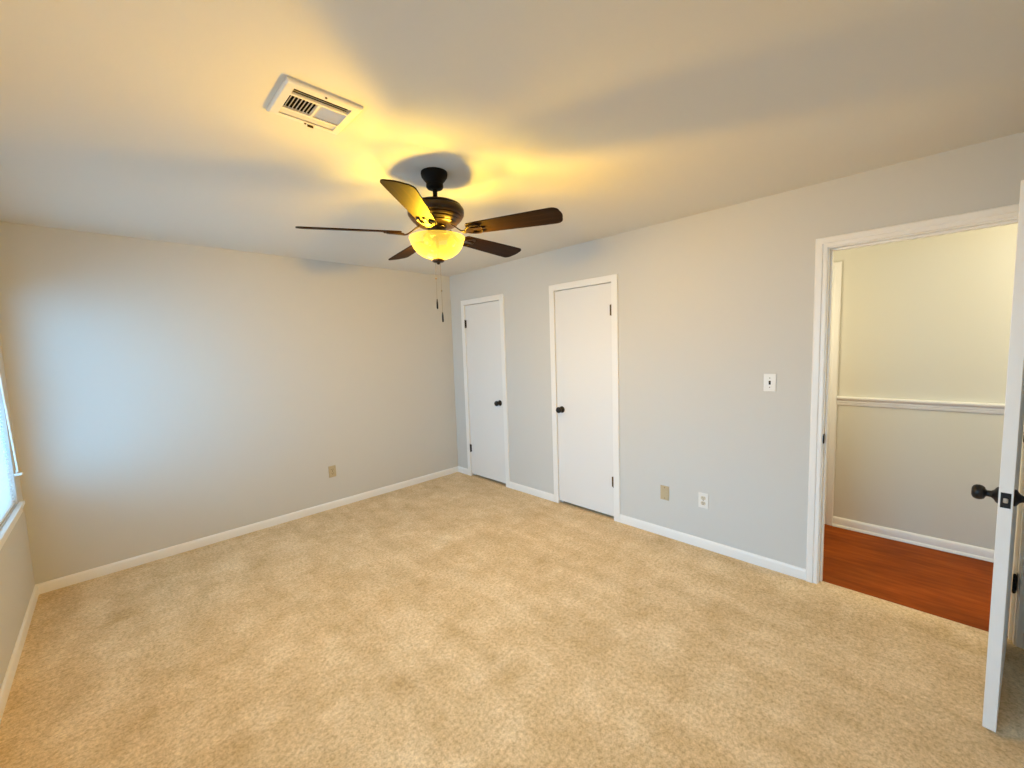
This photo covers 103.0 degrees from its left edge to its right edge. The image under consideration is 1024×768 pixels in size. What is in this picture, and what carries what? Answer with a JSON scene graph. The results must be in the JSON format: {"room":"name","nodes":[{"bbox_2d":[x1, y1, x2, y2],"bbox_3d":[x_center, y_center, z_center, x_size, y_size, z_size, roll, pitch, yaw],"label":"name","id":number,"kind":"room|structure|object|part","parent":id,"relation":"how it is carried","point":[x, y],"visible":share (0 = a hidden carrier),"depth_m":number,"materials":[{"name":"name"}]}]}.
{"room":"empty bedroom","nodes":[
{"label":"empty bedroom","id":0,"kind":"room"},
{"bbox_2d":[0,339,34,688],"bbox_3d":[-1.607,0.337,0.915,0.120,2.519,4.840,-7,7,-44],"label":"wall","id":1,"kind":"structure","parent":0,"point":[17,583],"depth_m":2.33,"materials":[{"name":"grey paint"}]},
{"bbox_2d":[0,375,22,524],"bbox_3d":[-2.516,0.089,1.890,0.074,1.347,1.625,-7,7,-44],"label":"mini blind","id":2,"kind":"object","parent":1,"relation":"attached to","point":[6,502],"visible":1,"depth_m":2.38,"materials":[{"name":"white plastic"}]},
{"bbox_3d":[-2.975,0.080,2.347,0.002,1.294,0.001,-5,6,-29],"label":"ladder cord","id":3,"kind":"part","parent":2,"relation":"part of","materials":[{"name":"white fabric"}]},
{"bbox_3d":[-2.491,0.756,1.918,0.024,0.012,1.580,-7,7,-44],"label":"rail","id":4,"kind":"part","parent":2,"relation":"part of","materials":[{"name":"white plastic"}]},
{"bbox_2d":[0,501,24,549],"bbox_3d":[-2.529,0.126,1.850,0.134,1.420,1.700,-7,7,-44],"label":"window sill","id":5,"kind":"structure","parent":1,"relation":"in","point":[13,518],"depth_m":2.23,"materials":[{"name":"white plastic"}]},
{"bbox_2d":[0,585,38,722],"bbox_3d":[-1.523,1.451,1.058,0.012,0.070,4.640,-7,7,-44],"label":"baseboard","id":6,"kind":"structure","parent":1,"relation":"attached to","point":[11,670],"depth_m":2.09,"materials":[{"name":"white paint"}]},
{"bbox_2d":[0,221,457,583],"bbox_3d":[-1.760,0.068,4.088,4.344,2.519,0.100,-7,7,-44],"label":"wall","id":7,"kind":"structure","parent":0,"point":[162,394],"depth_m":3.27,"materials":[{"name":"grey paint"}]},
{"bbox_2d":[35,466,457,593],"bbox_3d":[-1.914,1.217,3.918,3.494,0.070,0.012,-7,7,-44],"label":"baseboard","id":8,"kind":"structure","parent":7,"relation":"attached to","point":[65,581],"depth_m":3.38,"materials":[{"name":"white paint"}]},
{"bbox_2d":[328,465,335,477],"bbox_3d":[-1.779,0.866,4.035,0.070,0.114,0.009,-7,7,-44],"label":"wall outlet","id":9,"kind":"object","parent":7,"relation":"attached to","point":[332,469],"visible":1,"depth_m":4.03,"materials":[{"name":"beige plastic"}]},
{"bbox_2d":[0,0,1023,275],"bbox_3d":[-0.362,-1.120,2.071,3.709,0.100,4.840,-7,7,-44],"label":"ceiling","id":10,"kind":"structure","parent":0,"point":[143,119],"depth_m":1.53,"materials":[{"name":"white paint"}]},
{"bbox_2d":[266,76,362,134],"bbox_3d":[-0.721,-1.078,1.477,0.255,0.184,0.240,-7,7,-44],"label":"ceiling vent","id":11,"kind":"object","parent":10,"relation":"in","point":[296,100],"visible":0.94,"depth_m":1.48,"materials":[{"name":"white metal"}]},
{"bbox_2d":[295,167,562,321],"bbox_3d":[-0.372,-0.699,2.126,1.236,0.748,1.250,-7,7,-44],"label":"ceiling fan","id":12,"kind":"object","parent":10,"relation":"hanging from","point":[435,214],"visible":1,"depth_m":1.99,"materials":[{"name":"brown wood"}]},
{"bbox_3d":[-0.784,-0.748,1.975,0.480,0.006,0.132,-3,18,-15],"label":"blade","id":13,"kind":"part","parent":12,"relation":"part of","materials":[{"name":"brown wood"}]},
{"bbox_3d":[-0.612,-0.793,2.429,0.132,0.006,0.480,-20,14,-31],"label":"blade","id":14,"kind":"part","parent":12,"relation":"part of","materials":[{"name":"brown wood"}]},
{"bbox_3d":[-0.402,-0.735,1.671,0.132,0.006,0.480,11,5,2],"label":"blade","id":15,"kind":"part","parent":12,"relation":"part of","materials":[{"name":"brown wood"}]},
{"bbox_3d":[-0.418,-0.722,2.027,0.044,0.060,0.044,-7,7,-44],"label":"bulb","id":16,"kind":"part","parent":12,"relation":"part of","materials":[{"name":"yellow glass"}]},
{"bbox_3d":[-0.417,-0.732,2.148,0.044,0.060,0.044,-7,7,-44],"label":"bulb","id":17,"kind":"part","parent":12,"relation":"part of","materials":[{"name":"yellow glass"}]},
{"bbox_3d":[-0.312,-0.730,2.087,0.044,0.060,0.044,-7,7,-44],"label":"bulb","id":18,"kind":"part","parent":12,"relation":"part of","materials":[{"name":"yellow glass"}]},
{"bbox_3d":[-0.125,-0.807,2.406,0.132,0.006,0.480,-15,-4,39],"label":"blade","id":19,"kind":"part","parent":12,"relation":"part of","materials":[{"name":"brown wood"}]},
{"bbox_3d":[0.004,-0.771,1.937,0.480,0.006,0.132,0,-8,21],"label":"blade","id":20,"kind":"part","parent":12,"relation":"part of","materials":[{"name":"brown wood"}]},
{"bbox_2d":[0,472,1023,767],"bbox_3d":[0.958,1.391,1.779,4.754,0.100,7.300,-7,7,-44],"label":"floor","id":21,"kind":"structure","parent":0,"point":[455,620],"depth_m":2.04,"materials":[{"name":"beige carpet"}]},
{"bbox_2d":[450,132,1023,568],"bbox_3d":[0.957,0.033,3.439,0.115,2.519,4.640,-7,7,-44],"label":"wall","id":22,"kind":"structure","parent":0,"point":[712,303],"depth_m":2.86,"materials":[{"name":"grey paint"}]},
{"bbox_2d":[464,301,505,482],"bbox_3d":[-0.321,0.097,4.640,0.105,2.010,0.618,-7,7,-44],"label":"door","id":23,"kind":"structure","parent":22,"relation":"in","point":[482,320],"depth_m":4.64,"materials":[{"name":"white paint"}]},
{"bbox_2d":[461,294,509,487],"bbox_3d":[-0.273,0.075,4.685,0.128,2.103,0.726,-7,7,-44],"label":"door frame","id":24,"kind":"structure","parent":22,"relation":"attached to","point":[500,297],"depth_m":4.48,"materials":[{"name":"white paint"}]},
{"bbox_2d":[549,274,619,521],"bbox_3d":[0.681,0.126,3.722,0.128,2.103,0.730,-7,7,-44],"label":"door frame","id":25,"kind":"structure","parent":22,"relation":"attached to","point":[613,278],"depth_m":3.51,"materials":[{"name":"white paint"}]},
{"bbox_2d":[555,283,613,515],"bbox_3d":[0.635,0.148,3.675,0.105,2.010,0.622,-7,7,-44],"label":"door","id":26,"kind":"structure","parent":22,"relation":"in","point":[583,323],"depth_m":3.67,"materials":[{"name":"white paint"}]},
{"bbox_2d":[458,466,805,580],"bbox_3d":[0.950,1.158,3.492,0.012,0.070,4.640,-7,7,-44],"label":"baseboard","id":27,"kind":"structure","parent":22,"relation":"attached to","point":[791,570],"depth_m":3.02,"materials":[{"name":"white paint"}]},
{"bbox_2d":[660,485,668,500],"bbox_3d":[1.201,0.856,3.203,0.007,0.114,0.070,-7,7,-44],"label":"blank plate","id":28,"kind":"object","parent":22,"relation":"attached to","point":[664,490],"visible":1,"depth_m":3.20,"materials":[{"name":"beige plastic"}]},
{"bbox_2d":[698,492,707,508],"bbox_3d":[1.406,0.857,2.994,0.009,0.114,0.070,-7,7,-44],"label":"wall outlet","id":29,"kind":"object","parent":22,"relation":"attached to","point":[702,497],"visible":1,"depth_m":2.99,"materials":[{"name":"white plastic"}]},
{"bbox_2d":[763,374,775,391],"bbox_3d":[1.661,-0.008,2.625,0.017,0.114,0.070,-7,7,-44],"label":"light switch","id":30,"kind":"object","parent":22,"relation":"attached to","point":[769,379],"visible":1,"depth_m":2.62,"materials":[{"name":"white plastic"}]},
{"bbox_2d":[806,204,1023,648],"bbox_3d":[2.178,0.207,2.207,0.133,2.103,0.896,-7,7,-44],"label":"door frame","id":31,"kind":"structure","parent":22,"relation":"attached to","point":[1009,211],"depth_m":2.38,"materials":[{"name":"white paint"}]},
{"bbox_2d":[971,180,1023,731],"bbox_3d":[2.098,0.280,1.706,0.800,2.024,0.175,-6,6,-37],"label":"door","id":32,"kind":"structure","parent":22,"relation":"in","point":[1007,496],"depth_m":1.49,"materials":[{"name":"white paint"}]},
{"bbox_3d":[1.796,0.415,1.568,0.057,0.057,0.037,-6,6,-37],"label":"knob","id":33,"kind":"part","parent":32,"relation":"part of","materials":[{"name":"black metal"}]},
{"bbox_3d":[1.790,0.423,1.477,0.003,0.056,0.025,-6,6,-37],"label":"latch plate","id":34,"kind":"part","parent":32,"relation":"part of","materials":[{"name":"black metal"}]},
{"bbox_2d":[833,223,1023,549],"bbox_3d":[3.484,0.040,2.379,0.100,2.519,4.700,-7,7,-44],"label":"wall","id":35,"kind":"structure","parent":0,"point":[927,318],"depth_m":2.88,"materials":[{"name":"white paint"}]},
{"bbox_2d":[824,261,841,525],"bbox_3d":[2.265,0.087,3.539,0.017,2.106,0.882,-7,7,-44],"label":"door frame","id":36,"kind":"structure","parent":35,"relation":"attached to","point":[837,266],"depth_m":3.23,"materials":[{"name":"white paint"}]},
{"bbox_2d":[832,516,994,562],"bbox_3d":[3.868,1.182,2.037,0.024,0.078,3.588,-7,7,-44],"label":"baseboard","id":37,"kind":"structure","parent":35,"relation":"attached to","point":[985,554],"depth_m":2.96,"materials":[{"name":"white paint"}]},
{"bbox_2d":[837,396,1004,413],"bbox_3d":[3.833,0.199,1.950,0.030,0.068,3.588,-7,7,-44],"label":"chair rail","id":38,"kind":"object","parent":35,"relation":"attached to","point":[990,408],"visible":1,"depth_m":2.87,"materials":[{"name":"white paint"}]}
]}

